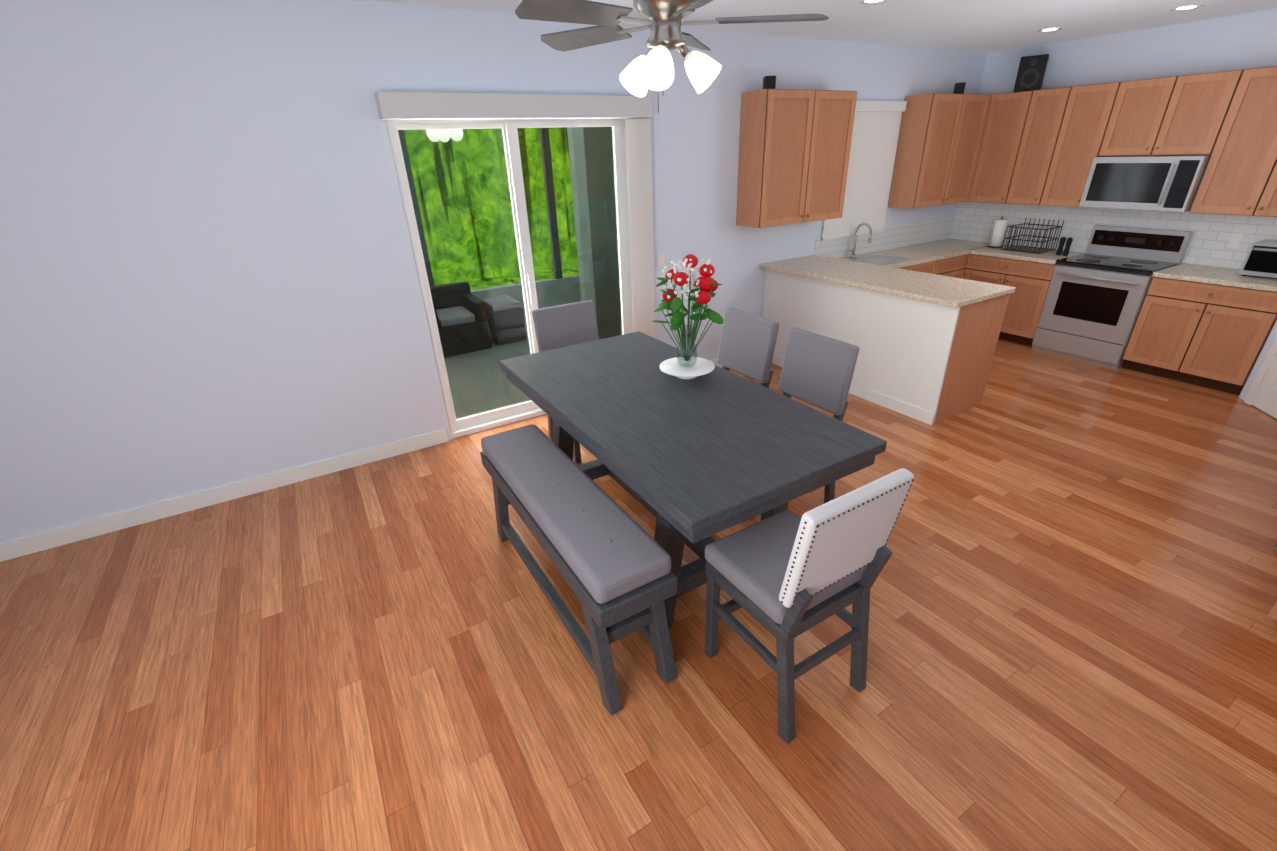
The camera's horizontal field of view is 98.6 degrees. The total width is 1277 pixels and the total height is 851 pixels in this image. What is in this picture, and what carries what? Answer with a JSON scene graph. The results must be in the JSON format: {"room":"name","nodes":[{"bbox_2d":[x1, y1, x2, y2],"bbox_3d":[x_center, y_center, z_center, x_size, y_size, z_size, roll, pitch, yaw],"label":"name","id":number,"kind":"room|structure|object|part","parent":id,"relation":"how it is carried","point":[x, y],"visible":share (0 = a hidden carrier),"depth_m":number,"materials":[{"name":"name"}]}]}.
{"room":"kitchen and dining room","nodes":[
{"label":"kitchen and dining room","id":0,"kind":"room"},
{"bbox_2d":[0,0,987,542],"bbox_3d":[-0.714,-1.441,4.273,10.920,2.830,0.150,-17,30,-27],"label":"wall","id":1,"kind":"structure","parent":0,"point":[214,272],"depth_m":3.36,"materials":[{"name":"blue paint"}]},
{"bbox_2d":[0,428,448,561],"bbox_3d":[-3.334,0.626,3.375,4.270,0.110,0.015,-17,30,-27],"label":"baseboard","id":2,"kind":"structure","parent":1,"relation":"attached to","point":[34,543],"depth_m":3.62,"materials":[{"name":"white"}]},
{"bbox_3d":[-0.809,-1.144,4.323,1.746,2.256,0.110,-17,30,-27],"label":"sliding door frame","id":3,"kind":"part","parent":1,"relation":"part of","materials":[{"name":"white"}]},
{"bbox_2d":[375,92,654,337],"bbox_3d":[-0.701,-1.199,4.218,1.929,2.305,0.117,-17,30,-27],"label":"blind valance","id":4,"kind":"object","parent":1,"relation":"attached to","point":[630,110],"visible":0.81,"depth_m":3.96,"materials":[{"name":"white fabric"}]},
{"bbox_2d":[657,252,664,266],"label":"outlet plates","id":5,"kind":"object","parent":1,"relation":"attached to","point":[660,256],"depth_m":4.78,"materials":[{"name":"white paint"}]},
{"bbox_2d":[710,358,722,367],"bbox_3d":[0.515,-0.538,5.418,0.950,0.110,0.015,-17,30,-27],"label":"baseboard","id":6,"kind":"structure","parent":1,"relation":"attached to","point":[715,361],"depth_m":5.55,"materials":[{"name":"white wood"}]},
{"bbox_2d":[736,89,856,227],"bbox_3d":[1.413,-2.393,4.944,1.050,1.050,0.327,-17,30,-27],"label":"upper cabinet","id":7,"kind":"object","parent":1,"relation":"attached to","point":[795,144],"depth_m":4.77,"materials":[{"name":"brown wood"}]},
{"bbox_2d":[762,76,775,88],"bbox_3d":[1.075,-2.811,4.515,0.090,0.100,0.090,-2,26,0],"label":"speaker","id":8,"kind":"object","parent":7,"relation":"on","point":[769,82],"visible":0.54,"depth_m":4.48},
{"bbox_2d":[822,100,906,239],"bbox_3d":[2.286,-2.590,5.604,0.980,1.245,0.072,-17,30,-27],"label":"roller shade","id":9,"kind":"object","parent":1,"relation":"attached to","point":[876,124],"visible":0.69,"depth_m":5.64,"materials":[{"name":"white fabric"}]},
{"bbox_2d":[814,203,957,257],"bbox_3d":[2.840,-2.225,6.191,2.370,0.459,0.012,-17,30,-27],"label":"backsplash","id":10,"kind":"structure","parent":1,"relation":"attached to","point":[912,233],"depth_m":6.25,"materials":[{"name":"tile"}]},
{"bbox_2d":[888,93,995,208],"bbox_3d":[3.249,-2.931,5.885,0.996,1.050,0.391,-17,30,-27],"label":"upper cabinet","id":11,"kind":"object","parent":1,"relation":"attached to","point":[940,145],"depth_m":5.75,"materials":[{"name":"brown wood"}]},
{"bbox_2d":[953,82,965,93],"bbox_3d":[3.336,-3.499,5.713,0.090,0.110,0.090,7,28,18],"label":"speaker","id":12,"kind":"object","parent":11,"relation":"on","point":[959,88],"visible":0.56,"depth_m":5.68},
{"bbox_2d":[0,339,1276,850],"bbox_3d":[1.248,1.216,2.088,10.920,0.120,7.500,-17,30,-27],"label":"floor","id":13,"kind":"structure","parent":0,"point":[1072,637],"depth_m":2.36,"materials":[{"name":"laminate"}]},
{"bbox_2d":[532,300,598,462],"bbox_3d":[-0.407,-0.330,4.039,0.488,1.034,0.531,-17,30,-27],"label":"chair","id":14,"kind":"object","parent":13,"relation":"on","point":[561,326],"visible":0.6,"depth_m":4.00,"materials":[{"name":"grey fabric"}]},
{"bbox_2d":[480,424,676,714],"bbox_3d":[-0.353,0.566,2.655,0.335,0.666,1.425,-17,30,-27],"label":"upholstered bench","id":15,"kind":"object","parent":13,"relation":"on","point":[608,556],"visible":1,"depth_m":2.25,"materials":[{"name":"grey fabric"}]},
{"bbox_2d":[499,331,886,628],"bbox_3d":[0.105,0.241,3.002,1.000,0.907,1.970,-17,30,-27],"label":"dining table","id":16,"kind":"object","parent":13,"relation":"on","point":[694,464],"visible":0.71,"depth_m":2.43,"materials":[{"name":"grey wood"}]},
{"bbox_2d":[653,254,723,378],"bbox_3d":[0.253,-0.566,2.873,0.406,0.638,0.485,-17,30,-27],"label":"vase","id":17,"kind":"object","parent":16,"relation":"on","point":[686,365],"visible":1,"depth_m":2.82,"materials":[{"name":"white"}]},
{"bbox_2d":[718,308,778,387],"bbox_3d":[0.556,-0.204,3.711,0.531,1.034,0.488,-17,30,-27],"label":"dining chair","id":18,"kind":"object","parent":13,"relation":"on","point":[747,344],"visible":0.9,"depth_m":3.61,"materials":[{"name":"grey fabric"}]},
{"bbox_2d":[705,468,913,742],"bbox_3d":[0.592,0.582,2.124,0.488,1.034,0.531,-17,30,-27],"label":"chair","id":19,"kind":"object","parent":13,"relation":"on","point":[784,578],"visible":1,"depth_m":1.97,"materials":[{"name":"grey fabric"}]},
{"bbox_2d":[778,327,858,503],"bbox_3d":[0.868,0.014,3.247,0.531,1.034,0.488,-17,30,-27],"label":"dining chair","id":20,"kind":"object","parent":13,"relation":"on","point":[817,370],"visible":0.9,"depth_m":3.15,"materials":[{"name":"grey fabric"}]},
{"bbox_2d":[762,271,1018,424],"bbox_3d":[2.097,-0.882,5.049,0.734,0.945,1.977,-17,30,-27],"label":"base cabinet","id":21,"kind":"object","parent":13,"relation":"on","point":[926,327],"depth_m":4.45,"materials":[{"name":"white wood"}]},
{"bbox_2d":[759,255,1014,306],"bbox_3d":[2.026,-1.301,4.785,0.750,0.041,2.007,-17,30,-27],"label":"countertop","id":22,"kind":"structure","parent":21,"relation":"on","point":[945,290],"depth_m":4.53,"materials":[{"name":"beige stone"}]},
{"bbox_2d":[839,239,989,266],"bbox_3d":[3.018,-1.886,6.060,2.396,0.041,0.642,-17,30,-27],"label":"countertop","id":23,"kind":"structure","parent":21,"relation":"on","point":[940,249],"depth_m":6.08,"materials":[{"name":"beige stone"}]},
{"bbox_2d":[846,223,910,264],"bbox_3d":[2.410,-1.889,5.659,0.720,0.361,0.488,-17,30,-27],"label":"sink faucet","id":24,"kind":"object","parent":23,"relation":"on","point":[878,259],"visible":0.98,"depth_m":5.75,"materials":[{"name":"silver metal"}]},
{"bbox_2d":[907,263,930,270],"bbox_3d":[2.542,-1.335,6.015,1.263,0.868,0.617,-17,30,-27],"label":"base cabinet","id":25,"kind":"object","parent":13,"relation":"on","point":[922,266],"depth_m":5.75,"materials":[{"name":"brown wood"}]},
{"bbox_2d":[931,255,970,278],"bbox_3d":[3.527,-1.617,6.504,1.263,0.868,0.682,-17,30,-27],"label":"base cabinet","id":26,"kind":"object","parent":13,"relation":"on","point":[958,265],"depth_m":6.04,"materials":[{"name":"brown wood"}]},
{"bbox_2d":[967,255,1055,346],"bbox_3d":[4.151,-1.437,6.094,0.664,0.868,0.891,-17,30,-27],"label":"base cabinet","id":27,"kind":"object","parent":13,"relation":"on","point":[1033,279],"depth_m":5.78,"materials":[{"name":"brown wood"}]},
{"bbox_2d":[971,244,1083,262],"bbox_3d":[4.141,-1.850,5.899,0.643,0.041,0.901,-17,30,-27],"label":"countertop","id":28,"kind":"structure","parent":27,"relation":"on","point":[1047,257],"depth_m":5.76,"materials":[{"name":"beige stone"}]},
{"bbox_2d":[987,217,1007,247],"bbox_3d":[4.010,-2.154,6.114,0.150,0.320,0.150,-17,30,-27],"label":"paper towel holder","id":29,"kind":"object","parent":28,"relation":"on","point":[998,233],"visible":0.94,"depth_m":6.08,"materials":[{"name":"white paper"}]},
{"bbox_2d":[1002,218,1063,253],"bbox_3d":[4.210,-2.032,5.873,0.349,0.299,0.379,-17,30,-27],"label":"wire dish rack","id":30,"kind":"object","parent":28,"relation":"on","point":[1027,240],"visible":1,"depth_m":5.87,"materials":[{"name":"grey metal"}]},
{"bbox_2d":[1056,237,1072,255],"bbox_3d":[4.325,-1.819,5.579,0.052,0.175,0.112,-17,30,-27],"label":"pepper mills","id":31,"kind":"object","parent":28,"relation":"on","point":[1059,251],"visible":1,"depth_m":5.56,"materials":[{"name":"black plastic"}]},
{"bbox_2d":[1032,225,1193,368],"bbox_3d":[4.552,-1.272,5.367,0.694,1.190,0.756,-17,30,-27],"label":"range","id":32,"kind":"object","parent":13,"relation":"on","point":[1098,289],"visible":1,"depth_m":5.25,"materials":[{"name":"silver metal"}]},
{"bbox_2d":[1121,279,1276,394],"bbox_3d":[5.018,-0.851,4.846,0.617,0.868,0.830,-17,30,-27],"label":"base cabinet","id":33,"kind":"object","parent":13,"relation":"on","point":[1207,335],"depth_m":4.67,"materials":[{"name":"brown wood"}]},
{"bbox_2d":[1152,263,1276,290],"bbox_3d":[4.991,-1.256,4.637,0.643,0.041,0.830,-17,30,-27],"label":"countertop","id":34,"kind":"structure","parent":33,"relation":"on","point":[1190,273],"depth_m":4.60,"materials":[{"name":"beige stone"}]},
{"bbox_2d":[1239,239,1276,277],"bbox_3d":[5.187,-1.336,4.444,0.347,0.260,0.340,-17,30,-27],"label":"toaster oven","id":35,"kind":"object","parent":34,"relation":"on","point":[1261,259],"visible":1,"depth_m":4.43,"materials":[{"name":"silver metal"}]},
{"bbox_2d":[1268,602,1276,619],"bbox_3d":[3.093,0.606,2.152,0.500,0.788,0.577,-17,30,-27],"label":"base cabinet","id":36,"kind":"object","parent":13,"relation":"on","point":[1272,613],"visible":1,"depth_m":2.36,"materials":[{"name":"brown wood"}]},
{"bbox_2d":[358,0,1276,53],"bbox_3d":[1.146,-1.425,0.777,10.920,0.120,7.500,-17,30,-27],"label":"ceiling","id":37,"kind":"structure","parent":0,"point":[983,26],"depth_m":4.20,"materials":[{"name":"grey paint"}]},
{"bbox_2d":[515,0,828,96],"bbox_3d":[0.089,-1.671,2.180,1.238,0.610,1.258,-17,30,-27],"label":"ceiling fan","id":38,"kind":"object","parent":37,"relation":"hanging from","point":[651,69],"visible":1,"depth_m":2.19,"materials":[{"name":"silver metal"}]},
{"bbox_2d":[859,0,887,3],"bbox_3d":[1.519,-2.741,3.541,0.190,0.005,0.190,-17,30,-27],"label":"recessed light","id":39,"kind":"object","parent":37,"relation":"in","point":[869,1],"visible":0.98,"depth_m":3.57,"materials":[{"name":"white"}]},
{"bbox_2d":[1037,27,1062,31],"bbox_3d":[3.544,-3.410,4.731,0.190,0.005,0.190,-17,30,-27],"label":"recessed light","id":40,"kind":"object","parent":37,"relation":"in","point":[1050,29],"visible":1,"depth_m":4.72,"materials":[{"name":"white"}]},
{"bbox_2d":[1169,4,1203,10],"bbox_3d":[4.088,-3.116,4.096,0.190,0.005,0.190,-17,30,-27],"label":"recessed light","id":41,"kind":"object","parent":37,"relation":"in","point":[1186,7],"visible":0.96,"depth_m":4.09,"materials":[{"name":"white"}]},
{"bbox_2d":[956,9,1276,268],"bbox_3d":[5.793,-1.494,3.872,0.150,2.830,7.140,-17,30,-27],"label":"wall","id":42,"kind":"structure","parent":0,"point":[1249,40],"depth_m":4.91,"materials":[{"name":"blue paint"}]},
{"bbox_2d":[972,90,1039,203],"bbox_3d":[3.957,-2.960,5.887,0.395,1.050,0.481,-17,30,-27],"label":"upper cabinet","id":43,"kind":"object","parent":42,"relation":"attached to","point":[1010,124],"depth_m":5.79,"materials":[{"name":"brown wood"}]},
{"bbox_2d":[1013,54,1048,91],"bbox_3d":[3.973,-3.553,5.558,0.230,0.300,0.266,15,31,31],"label":"speaker","id":44,"kind":"object","parent":43,"relation":"on","point":[1031,73],"visible":0.85,"depth_m":5.46},
{"bbox_2d":[1031,219,1040,230],"label":"outlet plates","id":45,"kind":"object","parent":42,"relation":"attached to","point":[1036,220],"depth_m":6.00,"materials":[{"name":"white paint"}]},
{"bbox_2d":[1012,86,1079,205],"bbox_3d":[4.166,-2.843,5.636,0.327,1.050,0.467,-17,30,-27],"label":"upper cabinet","id":46,"kind":"object","parent":42,"relation":"attached to","point":[1044,147],"depth_m":5.49,"materials":[{"name":"brown wood"}]},
{"bbox_2d":[1048,81,1131,206],"bbox_3d":[4.355,-2.711,5.356,0.327,1.050,0.517,-17,30,-27],"label":"upper cabinet","id":47,"kind":"object","parent":42,"relation":"attached to","point":[1096,112],"depth_m":5.20,"materials":[{"name":"brown wood"}]},
{"bbox_2d":[950,202,1276,268],"bbox_3d":[4.665,-1.974,5.544,0.011,0.459,3.093,-17,30,-27],"label":"backsplash","id":48,"kind":"structure","parent":42,"relation":"attached to","point":[1207,245],"depth_m":5.41,"materials":[{"name":"tile"}]},
{"bbox_2d":[1108,69,1243,157],"bbox_3d":[4.656,-2.696,4.796,0.327,0.600,0.798,-17,30,-27],"label":"upper cabinet","id":49,"kind":"object","parent":42,"relation":"attached to","point":[1183,114],"depth_m":4.67,"materials":[{"name":"brown wood"}]},
{"bbox_2d":[1079,155,1210,211],"bbox_3d":[4.616,-2.212,4.998,0.460,0.433,0.790,-17,30,-27],"label":"microwave","id":50,"kind":"object","parent":49,"relation":"attached to","point":[1170,183],"visible":0.98,"depth_m":4.87,"materials":[{"name":"silver metal"}]},
{"bbox_2d":[1189,66,1276,216],"bbox_3d":[5.063,-2.216,4.303,0.327,1.050,0.866,-17,30,-27],"label":"upper cabinet","id":51,"kind":"object","parent":42,"relation":"attached to","point":[1240,176],"depth_m":4.37,"materials":[{"name":"brown wood"}]},
{"bbox_2d":[1227,233,1243,247],"label":"outlet plates","id":52,"kind":"object","parent":42,"relation":"attached to","point":[1235,240],"depth_m":4.76,"materials":[{"name":"white paint"}]},
{"bbox_2d":[1239,320,1276,416],"bbox_3d":[5.295,-1.051,3.437,1.318,2.460,1.478,-17,30,-27],"label":"wall","id":53,"kind":"structure","parent":0,"point":[1259,363],"depth_m":4.41,"materials":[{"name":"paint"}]},
{"bbox_2d":[1244,336,1276,418],"bbox_3d":[4.832,-0.947,3.674,0.614,2.095,0.598,-17,30,-27],"label":"door frame","id":54,"kind":"structure","parent":53,"relation":"attached to","point":[1262,394],"depth_m":4.31,"materials":[{"name":"white"}]}
]}

